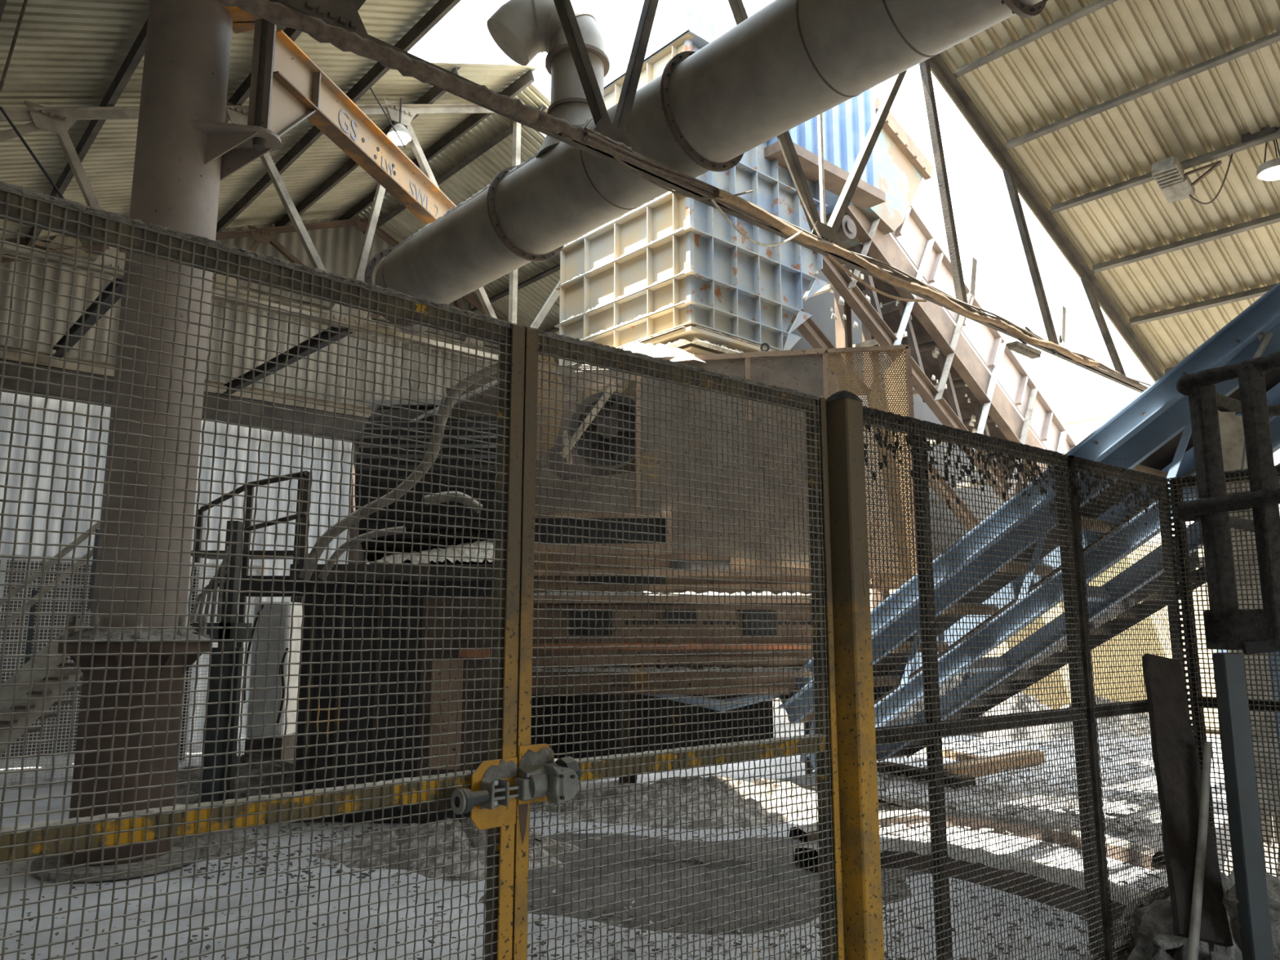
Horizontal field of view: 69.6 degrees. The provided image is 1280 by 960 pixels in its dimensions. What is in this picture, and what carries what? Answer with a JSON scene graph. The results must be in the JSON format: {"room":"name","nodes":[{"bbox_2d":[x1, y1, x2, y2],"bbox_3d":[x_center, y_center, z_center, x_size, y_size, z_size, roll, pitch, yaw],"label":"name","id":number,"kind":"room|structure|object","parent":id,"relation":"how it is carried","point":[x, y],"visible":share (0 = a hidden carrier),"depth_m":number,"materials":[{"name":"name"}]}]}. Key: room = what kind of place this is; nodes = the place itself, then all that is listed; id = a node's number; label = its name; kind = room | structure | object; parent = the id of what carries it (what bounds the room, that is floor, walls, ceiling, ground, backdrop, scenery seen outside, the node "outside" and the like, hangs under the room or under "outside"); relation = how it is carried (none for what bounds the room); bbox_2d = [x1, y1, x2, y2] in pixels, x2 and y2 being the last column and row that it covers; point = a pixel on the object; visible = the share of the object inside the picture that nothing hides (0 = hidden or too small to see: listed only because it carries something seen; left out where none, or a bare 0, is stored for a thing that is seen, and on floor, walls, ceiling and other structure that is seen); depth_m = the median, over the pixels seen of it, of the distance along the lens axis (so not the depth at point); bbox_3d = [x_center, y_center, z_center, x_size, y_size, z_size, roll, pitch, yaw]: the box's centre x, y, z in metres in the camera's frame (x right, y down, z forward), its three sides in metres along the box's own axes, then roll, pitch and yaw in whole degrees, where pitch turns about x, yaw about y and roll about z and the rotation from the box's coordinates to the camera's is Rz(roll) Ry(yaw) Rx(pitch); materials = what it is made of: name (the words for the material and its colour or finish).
{"room":"industrial processing plant","nodes":[
{"label":"industrial processing plant","id":0,"kind":"room"},
{"bbox_2d":[0,0,461,246],"bbox_3d":[-3.605,-3.635,4.634,7.920,3.331,17.750,8,-12,-41],"label":"ceiling","id":1,"kind":"structure","parent":0,"point":[66,53],"depth_m":8.85,"materials":[{"name":"metal"}]},
{"bbox_2d":[0,0,27,90],"bbox_3d":[-4.510,-3.135,6.620,0.109,0.752,0.024,8,-12,-41],"label":"cable","id":2,"kind":"object","parent":1,"relation":"hanging from","point":[21,15],"visible":1,"depth_m":6.61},
{"bbox_2d":[0,106,64,198],"bbox_3d":[-5.244,-2.813,7.940,0.542,0.680,0.024,8,-12,-41],"label":"cable","id":3,"kind":"object","parent":1,"relation":"hanging from","point":[3,112],"visible":0.98,"depth_m":7.93,"materials":[{"name":"black metal"}]},
{"bbox_2d":[0,98,568,377],"bbox_3d":[-1.665,-2.819,11.418,18.900,4.051,0.148,8,-12,-41],"label":"roof truss","id":4,"kind":"object","parent":1,"relation":"attached to","point":[57,120],"visible":0.38,"depth_m":9.63,"materials":[{"name":"metal"}]},
{"bbox_2d":[52,278,123,358],"bbox_3d":[-6.140,-1.757,10.202,0.100,0.430,4.431,8,-12,-39],"label":"tie beam","id":5,"kind":"structure","parent":4,"relation":"attached to","point":[106,298],"depth_m":9.93,"materials":[{"name":"black metal"}]},
{"bbox_2d":[222,326,352,394],"bbox_3d":[-4.549,-1.479,11.592,0.100,0.330,4.428,8,-12,-39],"label":"tie beam","id":6,"kind":"structure","parent":4,"relation":"attached to","point":[270,367],"depth_m":11.28,"materials":[{"name":"black metal"}]},
{"bbox_2d":[386,97,412,145],"bbox_3d":[-2.743,-4.118,10.520,0.279,0.530,0.279,0,-9,0],"label":"lamp","id":7,"kind":"object","parent":4,"relation":"hanging from","point":[403,133],"visible":0.93,"depth_m":10.43,"materials":[{"name":"white metal"}]},
{"bbox_2d":[364,0,1048,333],"bbox_3d":[0.267,-3.274,6.753,1.160,2.168,9.814,8,-12,-40],"label":"air duct","id":8,"kind":"object","parent":4,"relation":"on","point":[789,63],"visible":0.8,"depth_m":6.49,"materials":[{"name":"grey metal"}]},
{"bbox_2d":[393,117,592,248],"bbox_3d":[-1.320,-2.652,8.538,0.451,0.169,3.300,8,-12,-41],"label":"crust","id":9,"kind":"object","parent":8,"relation":"on","point":[486,186],"visible":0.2,"depth_m":8.59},
{"bbox_2d":[369,88,405,147],"bbox_3d":[-2.825,-4.063,10.193,0.524,0.637,0.016,8,-12,-41],"label":"cable","id":10,"kind":"object","parent":1,"relation":"hanging from","point":[370,88],"visible":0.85,"depth_m":10.20,"materials":[{"name":"black metal"}]},
{"bbox_2d":[268,0,1164,393],"bbox_3d":[1.475,-3.388,7.940,18.900,4.051,0.148,8,-12,-41],"label":"roof truss","id":11,"kind":"object","parent":1,"relation":"attached to","point":[344,14],"visible":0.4,"depth_m":8.42,"materials":[{"name":"metal"}]},
{"bbox_2d":[217,0,1151,391],"bbox_3d":[2.173,-1.821,8.181,13.207,0.248,0.130,8,-12,-41],"label":"cable bundle","id":12,"kind":"object","parent":11,"relation":"attached to","point":[276,13],"visible":0.79,"depth_m":5.48,"materials":[{"name":"brown rubber"}]},
{"bbox_2d":[777,138,822,239],"bbox_3d":[1.303,-2.354,7.478,0.539,0.712,0.018,8,-12,-41],"label":"cable","id":13,"kind":"object","parent":12,"relation":"attached to","point":[779,140],"visible":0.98,"depth_m":7.45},
{"bbox_2d":[711,188,1099,367],"bbox_3d":[3.019,-1.713,8.882,6.607,0.152,0.082,8,-12,-41],"label":"cable sleeve","id":14,"kind":"object","parent":11,"relation":"hanging from","point":[788,229],"visible":1,"depth_m":8.05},
{"bbox_2d":[613,155,752,199],"bbox_3d":[0.339,-2.125,6.503,1.379,0.296,0.016,8,-12,-41],"label":"cable","id":15,"kind":"object","parent":14,"relation":"hanging from","point":[614,156],"visible":1,"depth_m":6.36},
{"bbox_2d":[711,199,802,246],"bbox_3d":[0.893,-1.887,6.896,1.027,0.270,0.020,8,-12,-41],"label":"cable","id":16,"kind":"object","parent":14,"relation":"hanging from","point":[713,201],"visible":1,"depth_m":6.79,"materials":[{"name":"white rubber"}]},
{"bbox_2d":[826,253,927,302],"bbox_3d":[2.084,-1.695,7.995,1.484,0.157,0.024,8,-12,-41],"label":"cable","id":17,"kind":"object","parent":14,"relation":"hanging from","point":[828,255],"visible":1,"depth_m":7.88,"materials":[{"name":"grey rubber"}]},
{"bbox_2d":[1006,341,1041,359],"bbox_3d":[4.102,-1.383,9.819,0.550,0.068,0.120,8,-12,-41],"label":"fluorescent light fixture","id":18,"kind":"object","parent":11,"relation":"attached to","point":[1018,347],"visible":1,"depth_m":9.76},
{"bbox_2d":[1017,326,1064,355],"bbox_3d":[4.444,-1.511,10.177,1.102,0.418,0.024,8,-12,-41],"label":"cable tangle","id":19,"kind":"object","parent":18,"relation":"attached to","point":[1025,327],"visible":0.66,"depth_m":10.35,"materials":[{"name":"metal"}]},
{"bbox_2d":[0,217,582,757],"bbox_3d":[-4.764,-0.309,14.608,20.000,8.426,0.493,8,-12,-41],"label":"wall","id":20,"kind":"structure","parent":0,"point":[339,249],"depth_m":13.55,"materials":[{"name":"metal"}]},
{"bbox_2d":[1,216,558,367],"bbox_3d":[-4.605,-2.287,14.675,18.900,4.051,0.148,8,-12,-41],"label":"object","id":21,"kind":"object","parent":20,"relation":"attached to","point":[264,235],"visible":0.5,"depth_m":14.00,"materials":[{"name":"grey metal"}]},
{"bbox_2d":[225,62,545,234],"bbox_3d":[-3.850,-4.433,12.704,2.140,0.929,5.875,8,-12,-41],"label":"ceiling","id":22,"kind":"structure","parent":0,"point":[323,182],"depth_m":12.41,"materials":[{"name":"metal"}]},
{"bbox_2d":[356,84,766,367],"bbox_3d":[0.340,-2.291,16.408,9.440,3.962,5.375,8,-12,-41],"label":"ceiling","id":23,"kind":"structure","parent":0,"point":[463,169],"depth_m":13.90,"materials":[{"name":"metal"}]},
{"bbox_2d":[0,702,1231,959],"bbox_3d":[1.072,2.560,5.978,22.001,0.024,22.001,8,-12,-41],"label":"floor","id":24,"kind":"structure","parent":0,"point":[57,789],"depth_m":5.36,"materials":[{"name":"gravel"}]},
{"bbox_2d":[0,521,100,755],"bbox_3d":[-5.555,1.474,8.705,1.407,2.442,0.750,7,-12,-37],"label":"stair","id":25,"kind":"structure","parent":24,"relation":"on","point":[40,662],"depth_m":8.44,"materials":[{"name":"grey metal"}]},
{"bbox_2d":[0,553,262,786],"bbox_3d":[-5.527,2.037,10.037,2.614,2.319,0.044,8,-12,-41],"label":"wall","id":26,"kind":"structure","parent":24,"relation":"on","point":[3,564],"depth_m":9.54,"materials":[{"name":"white concrete"}]},
{"bbox_2d":[172,831,259,859],"bbox_3d":[-3.537,2.558,6.809,1.487,0.290,0.939,0,-9,0],"label":"heap","id":27,"kind":"object","parent":24,"relation":"on","point":[202,840],"visible":0.07,"depth_m":6.51,"materials":[{"name":"grey gravel"}]},
{"bbox_2d":[189,520,252,802],"bbox_3d":[-3.741,1.624,8.136,0.400,2.520,0.418,0,-9,0],"label":"metal post","id":28,"kind":"object","parent":24,"relation":"on","point":[207,774],"visible":0.61,"depth_m":8.07,"materials":[{"name":"black metal"}]},
{"bbox_2d":[0,857,462,959],"bbox_3d":[-2.551,2.426,5.296,3.590,0.017,2.191,0,-9,0],"label":"scraps","id":29,"kind":"object","parent":24,"relation":"on","point":[207,947],"visible":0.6,"depth_m":4.84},
{"bbox_2d":[175,752,293,804],"bbox_3d":[-3.789,2.860,8.984,2.368,0.396,1.174,0,-9,0],"label":"heap","id":30,"kind":"object","parent":24,"relation":"on","point":[181,789],"visible":0.37,"depth_m":8.68,"materials":[{"name":"grey concrete"}]},
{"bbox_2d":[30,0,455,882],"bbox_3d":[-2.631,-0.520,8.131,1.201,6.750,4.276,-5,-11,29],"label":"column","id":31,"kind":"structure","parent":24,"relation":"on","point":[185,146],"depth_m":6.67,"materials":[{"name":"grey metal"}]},
{"bbox_2d":[57,628,210,642],"bbox_3d":[-3.535,1.085,6.480,1.000,0.100,1.000,0,-9,0],"label":"heap","id":32,"kind":"object","parent":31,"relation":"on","point":[168,633],"visible":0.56,"depth_m":6.16,"materials":[{"name":"grey gravel"}]},
{"bbox_2d":[317,526,405,580],"bbox_3d":[-2.296,0.604,7.602,0.702,0.449,0.060,0,-9,0],"label":"hose","id":33,"kind":"object","parent":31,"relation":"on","point":[371,535],"visible":0.76,"depth_m":7.59,"materials":[{"name":"grey rubber"}]},
{"bbox_2d":[178,470,310,761],"bbox_3d":[-4.693,1.643,10.962,1.674,3.396,1.033,0,-9,0],"label":"handrail","id":34,"kind":"object","parent":24,"relation":"on","point":[305,485],"visible":0.48,"depth_m":10.94,"materials":[{"name":"metal"}]},
{"bbox_2d":[244,601,302,764],"bbox_3d":[-4.041,2.286,10.139,0.396,1.861,0.450,0,-9,0],"label":"tall cabinet","id":35,"kind":"object","parent":24,"relation":"on","point":[276,609],"visible":0.51,"depth_m":10.01,"materials":[{"name":"metal"}]},
{"bbox_2d":[243,604,264,702],"bbox_3d":[-4.153,1.860,9.879,0.172,1.044,0.028,0,-9,0],"label":"hose","id":36,"kind":"object","parent":35,"relation":"hanging from","point":[262,606],"visible":0.49,"depth_m":9.88,"materials":[{"name":"black rubber"}]},
{"bbox_2d":[276,648,288,723],"bbox_3d":[-3.815,2.193,9.825,0.082,0.791,0.028,0,-9,0],"label":"hose","id":37,"kind":"object","parent":35,"relation":"hanging from","point":[286,649],"visible":0.87,"depth_m":9.81,"materials":[{"name":"black rubber"}]},
{"bbox_2d":[171,820,476,879],"bbox_3d":[-2.412,2.690,6.911,2.991,0.021,2.362,0,-9,0],"label":"scraps","id":38,"kind":"object","parent":24,"relation":"on","point":[292,854],"visible":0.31,"depth_m":6.17,"materials":[{"name":"grey gravel"}]},
{"bbox_2d":[241,371,499,822],"bbox_3d":[-2.262,0.931,8.805,2.436,4.104,2.120,0,-9,0],"label":"machine","id":39,"kind":"object","parent":24,"relation":"on","point":[350,578],"visible":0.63,"depth_m":7.77,"materials":[{"name":"black metal"}]},
{"bbox_2d":[298,361,499,580],"bbox_3d":[-1.978,-0.112,7.821,1.727,1.927,0.090,0,-9,0],"label":"hose","id":40,"kind":"object","parent":39,"relation":"attached to","point":[322,542],"visible":0.7,"depth_m":7.77,"materials":[{"name":"grey rubber"}]},
{"bbox_2d":[422,398,444,459],"bbox_3d":[-1.840,-0.322,7.906,0.368,0.778,0.060,0,-9,0],"label":"hose","id":41,"kind":"object","parent":40,"relation":"attached to","point":[428,446],"visible":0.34,"depth_m":7.89,"materials":[{"name":"grey rubber"}]},
{"bbox_2d":[423,491,483,513],"bbox_3d":[-1.635,0.196,8.074,0.515,0.194,0.090,0,-9,0],"label":"hose","id":42,"kind":"object","parent":39,"relation":"on","point":[435,499],"visible":0.69,"depth_m":8.04,"materials":[{"name":"grey rubber"}]},
{"bbox_2d":[311,817,581,880],"bbox_3d":[-1.313,2.483,6.335,1.981,0.284,1.076,2,-9,-11],"label":"gravel pile","id":43,"kind":"object","parent":24,"relation":"on","point":[432,828],"visible":0.51,"depth_m":6.20,"materials":[{"name":"grey gravel"}]},
{"bbox_2d":[478,832,928,934],"bbox_3d":[0.480,2.592,6.322,3.389,0.064,2.867,7,-12,-38],"label":"gravel pile","id":44,"kind":"object","parent":24,"relation":"on","point":[568,837],"visible":0.42,"depth_m":5.64,"materials":[{"name":"grey gravel"}]},
{"bbox_2d":[493,342,917,783],"bbox_3d":[0.623,0.912,9.355,3.993,4.320,1.880,0,-9,0],"label":"machine","id":45,"kind":"object","parent":24,"relation":"on","point":[744,361],"visible":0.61,"depth_m":8.68,"materials":[{"name":"beige metal"}]},
{"bbox_2d":[570,341,706,393],"bbox_3d":[-0.048,-1.237,9.531,1.371,0.417,1.472,0,-9,0],"label":"mound","id":46,"kind":"object","parent":45,"relation":"on","point":[659,350],"visible":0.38,"depth_m":9.20,"materials":[{"name":"white"}]},
{"bbox_2d":[554,0,885,432],"bbox_3d":[1.018,-3.001,11.237,3.292,5.150,2.489,8,-12,-41],"label":"hopper","id":47,"kind":"object","parent":45,"relation":"on","point":[671,270],"visible":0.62,"depth_m":10.10,"materials":[{"name":"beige metal"}]},
{"bbox_2d":[527,809,903,959],"bbox_3d":[0.560,2.559,6.109,3.422,0.020,3.886,0,-9,0],"label":"scraps","id":48,"kind":"object","parent":24,"relation":"on","point":[536,923],"visible":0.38,"depth_m":4.78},
{"bbox_2d":[529,775,928,829],"bbox_3d":[0.750,2.741,8.006,3.940,0.314,1.376,0,-9,0],"label":"gravel pile","id":49,"kind":"object","parent":24,"relation":"on","point":[651,787],"visible":0.63,"depth_m":7.76,"materials":[{"name":"grey gravel"}]},
{"bbox_2d":[834,288,853,392],"bbox_3d":[2.952,0.363,12.920,0.180,6.554,0.160,8,-12,-41],"label":"support leg","id":50,"kind":"object","parent":24,"relation":"on","point":[843,328],"visible":0.02,"depth_m":13.32,"materials":[{"name":"brown metal"}]},
{"bbox_2d":[826,390,884,959],"bbox_3d":[0.727,0.864,3.105,0.101,2.397,0.110,7,-12,-38],"label":"gate post","id":51,"kind":"object","parent":24,"relation":"on","point":[860,858],"visible":0.96,"depth_m":3.10,"materials":[{"name":"metal"}]},
{"bbox_2d":[511,325,844,959],"bbox_3d":[0.179,0.746,2.690,1.254,2.256,0.157,7,-12,-38],"label":"gate leaf","id":52,"kind":"object","parent":51,"relation":"attached to","point":[540,778],"visible":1,"depth_m":2.72,"materials":[{"name":"metal"}]},
{"bbox_2d":[0,181,525,959],"bbox_3d":[-0.945,0.589,1.730,1.750,2.256,0.126,9,-13,-43],"label":"gate leaf","id":53,"kind":"object","parent":52,"relation":"attached to","point":[486,792],"visible":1,"depth_m":1.96,"materials":[{"name":"metal"}]},
{"bbox_2d":[862,406,1105,959],"bbox_3d":[1.374,0.909,3.685,1.610,2.254,0.063,7,-12,-38],"label":"fence panel","id":54,"kind":"object","parent":51,"relation":"attached to","point":[933,730],"visible":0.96,"depth_m":3.65,"materials":[{"name":"metal"}]},
{"bbox_2d":[862,424,1168,528],"bbox_3d":[1.815,0.059,4.153,2.654,0.301,0.008,7,-12,-38],"label":"tufts","id":55,"kind":"object","parent":54,"relation":"attached to","point":[908,440],"visible":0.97,"depth_m":4.02,"materials":[{"name":"brown plant"}]},
{"bbox_2d":[861,289,888,607],"bbox_3d":[3.447,0.349,13.370,0.180,6.727,0.160,8,-12,-41],"label":"support leg","id":56,"kind":"object","parent":24,"relation":"on","point":[866,335],"visible":0.02,"depth_m":13.67,"materials":[{"name":"brown metal"}]},
{"bbox_2d":[791,95,1076,531],"bbox_3d":[5.081,-1.505,14.610,8.569,6.791,1.406,8,-13,-42],"label":"conveyor","id":57,"kind":"object","parent":56,"relation":"on","point":[902,166],"visible":0.49,"depth_m":13.46,"materials":[{"name":"metal"}]},
{"bbox_2d":[815,243,1033,484],"bbox_3d":[4.825,-1.236,14.093,6.238,4.561,0.577,8,-12,-41],"label":"clump","id":58,"kind":"object","parent":57,"relation":"on","point":[841,301],"visible":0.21,"depth_m":13.29,"materials":[{"name":"white"}]},
{"bbox_2d":[876,761,975,787],"bbox_3d":[2.994,3.125,9.783,0.200,0.090,1.285,5,-10,-26],"label":"timber baulk","id":59,"kind":"object","parent":24,"relation":"on","point":[881,762],"visible":0.5,"depth_m":9.73,"materials":[{"name":"brown wood"}]},
{"bbox_2d":[925,747,983,761],"bbox_3d":[3.865,3.373,11.272,0.140,0.080,1.066,3,-10,-16],"label":"timber offcut","id":60,"kind":"object","parent":24,"relation":"on","point":[950,751],"visible":0.21,"depth_m":11.17,"materials":[{"name":"beige wood"}]},
{"bbox_2d":[794,837,1150,923],"bbox_3d":[2.131,2.417,5.621,2.349,0.187,0.889,-7,-12,38],"label":"kerb","id":61,"kind":"object","parent":24,"relation":"on","point":[800,850],"visible":0.27,"depth_m":5.64,"materials":[{"name":"grey concrete"}]},
{"bbox_2d":[789,808,1165,870],"bbox_3d":[2.487,2.666,6.968,2.572,0.132,1.184,-3,-10,18],"label":"kerb","id":62,"kind":"object","parent":24,"relation":"on","point":[805,829],"visible":0.31,"depth_m":6.99,"materials":[{"name":"grey concrete"}]},
{"bbox_2d":[895,671,1073,740],"bbox_3d":[5.388,3.437,14.446,3.242,1.019,2.237,4,-10,-21],"label":"debris heap","id":63,"kind":"object","parent":24,"relation":"on","point":[957,676],"visible":0.12,"depth_m":13.75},
{"bbox_2d":[942,749,1044,777],"bbox_3d":[3.930,3.191,10.313,2.161,0.130,0.220,8,-12,-41],"label":"timber baulk","id":64,"kind":"object","parent":24,"relation":"on","point":[1035,752],"visible":0.5,"depth_m":10.20,"materials":[{"name":"brown wood"}]},
{"bbox_2d":[728,281,1279,786],"bbox_3d":[3.366,0.515,7.210,1.254,4.411,6.343,8,-12,-40],"label":"conveyor","id":65,"kind":"object","parent":24,"relation":"on","point":[1152,433],"visible":0.43,"depth_m":7.00,"materials":[{"name":"metal"}]},
{"bbox_2d":[877,736,1156,831],"bbox_3d":[4.397,3.261,10.428,4.140,0.037,7.561,-2,-10,13],"label":"scraps","id":66,"kind":"object","parent":24,"relation":"on","point":[886,779],"visible":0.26,"depth_m":8.99,"materials":[{"name":"grey stone"}]},
{"bbox_2d":[876,734,1161,835],"bbox_3d":[3.842,3.324,10.847,4.148,0.060,8.716,-5,-11,28],"label":"ground","id":67,"kind":"structure","parent":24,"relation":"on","point":[943,740],"depth_m":8.63,"materials":[{"name":"grey concrete"}]},
{"bbox_2d":[879,826,1165,959],"bbox_3d":[2.564,2.505,5.788,2.388,0.024,3.646,-2,-10,14],"label":"scraps","id":68,"kind":"object","parent":24,"relation":"on","point":[917,838],"visible":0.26,"depth_m":5.09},
{"bbox_2d":[876,550,1206,759],"bbox_3d":[3.890,1.877,9.177,0.762,2.135,3.413,8,-12,-41],"label":"conveyor","id":69,"kind":"structure","parent":24,"relation":"on","point":[1197,579],"depth_m":8.94,"materials":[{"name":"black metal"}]},
{"bbox_2d":[1059,696,1150,737],"bbox_3d":[7.254,3.669,14.425,2.585,0.555,1.777,-4,-10,20],"label":"debris heap","id":70,"kind":"object","parent":24,"relation":"on","point":[1117,719],"visible":0.14,"depth_m":13.97,"materials":[{"name":"grey gravel"}]},
{"bbox_2d":[1066,455,1189,959],"bbox_3d":[2.458,1.048,4.535,1.060,2.256,0.063,7,-12,-38],"label":"fence panel","id":71,"kind":"object","parent":24,"relation":"on","point":[1113,950],"visible":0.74,"depth_m":4.38,"materials":[{"name":"metal"}]},
{"bbox_2d":[1142,653,1233,946],"bbox_3d":[2.451,1.391,4.156,0.216,1.183,0.730,-4,-10,24],"label":"plank","id":72,"kind":"object","parent":71,"relation":"attached to","point":[1178,774],"visible":0.91,"depth_m":4.11,"materials":[{"name":"brown wood"}]},
{"bbox_2d":[1186,742,1212,959],"bbox_3d":[2.399,1.600,3.944,0.040,0.880,0.596,-9,-13,44],"label":"pole","id":73,"kind":"object","parent":72,"relation":"attached to","point":[1198,878],"visible":1,"depth_m":3.93,"materials":[{"name":"grey metal"}]},
{"bbox_2d":[1111,869,1279,959],"bbox_3d":[2.616,2.018,4.242,1.326,0.526,0.884,0,-9,0],"label":"rubble heap","id":74,"kind":"object","parent":24,"relation":"on","point":[1142,948],"visible":0.24,"depth_m":4.02,"materials":[{"name":"grey stone"}]},
{"bbox_2d":[1131,896,1188,950],"bbox_3d":[2.322,1.911,3.991,0.354,0.198,0.260,2,-10,-13],"label":"lump","id":75,"kind":"object","parent":74,"relation":"on","point":[1155,920],"visible":0.48,"depth_m":3.91,"materials":[{"name":"grey stone"}]},
{"bbox_2d":[1222,872,1279,932],"bbox_3d":[2.645,1.772,3.865,0.428,0.220,0.285,0,-9,0],"label":"lump","id":76,"kind":"object","parent":74,"relation":"on","point":[1230,901],"visible":0.48,"depth_m":3.80,"materials":[{"name":"grey stone"}]},
{"bbox_2d":[1164,465,1279,877],"bbox_3d":[3.487,0.987,4.128,0.100,2.268,1.915,7,-12,-38],"label":"fence panel","id":77,"kind":"object","parent":24,"relation":"on","point":[1197,702],"visible":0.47,"depth_m":4.77,"materials":[{"name":"metal"}]},
{"bbox_2d":[1175,351,1279,959],"bbox_3d":[2.873,0.842,3.965,0.948,2.717,1.342,-3,-10,19],"label":"metal frame","id":78,"kind":"object","parent":24,"relation":"on","point":[1252,631],"visible":1,"depth_m":3.82,"materials":[{"name":"grey paint"}]},
{"bbox_2d":[1217,412,1279,846],"bbox_3d":[3.645,1.010,5.509,0.180,2.885,0.100,0,-9,0],"label":"stanchion","id":79,"kind":"object","parent":24,"relation":"on","point":[1231,427],"visible":0.3,"depth_m":5.51,"materials":[{"name":"grey metal"}]},
{"bbox_2d":[1221,811,1279,879],"bbox_3d":[3.796,2.124,5.401,1.076,0.692,0.895,0,-9,0],"label":"rubble heap","id":80,"kind":"object","parent":24,"relation":"on","point":[1276,845],"visible":0.13,"depth_m":5.19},
{"bbox_2d":[930,0,1279,382],"bbox_3d":[7.663,-3.617,8.297,9.440,3.962,8.160,8,-12,-41],"label":"ceiling","id":81,"kind":"structure","parent":0,"point":[1084,96],"depth_m":9.87,"materials":[{"name":"grey metal"}]},
{"bbox_2d":[1151,155,1222,203],"bbox_3d":[5.787,-3.225,9.711,0.548,0.320,0.560,8,-12,-41],"label":"floodlight","id":82,"kind":"object","parent":81,"relation":"attached to","point":[1175,184],"visible":1,"depth_m":9.73,"materials":[{"name":"grey metal"}]},
{"bbox_2d":[1188,153,1233,204],"bbox_3d":[6.047,-3.222,9.746,0.512,0.600,0.018,-8,-12,40],"label":"cable","id":83,"kind":"object","parent":82,"relation":"hanging from","point":[1231,157],"visible":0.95,"depth_m":9.67,"materials":[{"name":"grey rubber"}]},
{"bbox_2d":[1240,125,1276,143],"bbox_3d":[6.385,-3.517,9.383,0.140,0.115,0.505,8,-12,-41],"label":"junction box","id":84,"kind":"object","parent":81,"relation":"attached to","point":[1266,131],"visible":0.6,"depth_m":9.37,"materials":[{"name":"metal"}]},
{"bbox_2d":[1256,137,1279,181],"bbox_3d":[6.449,-3.309,9.353,0.338,0.451,0.338,0,-9,0],"label":"lamp","id":85,"kind":"object","parent":81,"relation":"hanging from","point":[1268,171],"visible":0.87,"depth_m":9.30,"materials":[{"name":"white metal"}]},
{"bbox_3d":[6.750,-2.751,1.455,14.701,9.000,13.113,0,-9,0],"label":"wall","id":86,"kind":"structure","parent":0,"visible":0},
{"bbox_2d":[1236,436,1246,492],"bbox_3d":[3.474,-0.133,5.291,0.137,0.479,0.024,0,-9,0],"label":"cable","id":87,"kind":"object","parent":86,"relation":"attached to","point":[1243,454],"visible":0.36,"depth_m":5.28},
{"label":"outside","id":88,"kind":"structure","parent":0,"visible":0},
{"bbox_2d":[772,698,1219,735],"bbox_3d":[-6.245,4.061,14.055,211.780,0.220,211.780,0,-9,0],"label":"ground","id":89,"kind":"structure","parent":88,"point":[1206,730],"depth_m":15.11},
{"bbox_2d":[776,407,1279,729],"bbox_3d":[11.563,0.928,15.715,4.500,6.340,26.000,8,-12,-41],"label":"building","id":90,"kind":"structure","parent":89,"relation":"on","point":[1079,427],"depth_m":15.84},
{"bbox_2d":[768,269,1004,578],"bbox_3d":[3.898,-0.846,15.550,10.856,5.207,0.055,8,-12,-41],"label":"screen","id":91,"kind":"object","parent":90,"relation":"attached to","point":[819,306],"visible":0.03,"depth_m":16.52,"materials":[{"name":"grey metal"}]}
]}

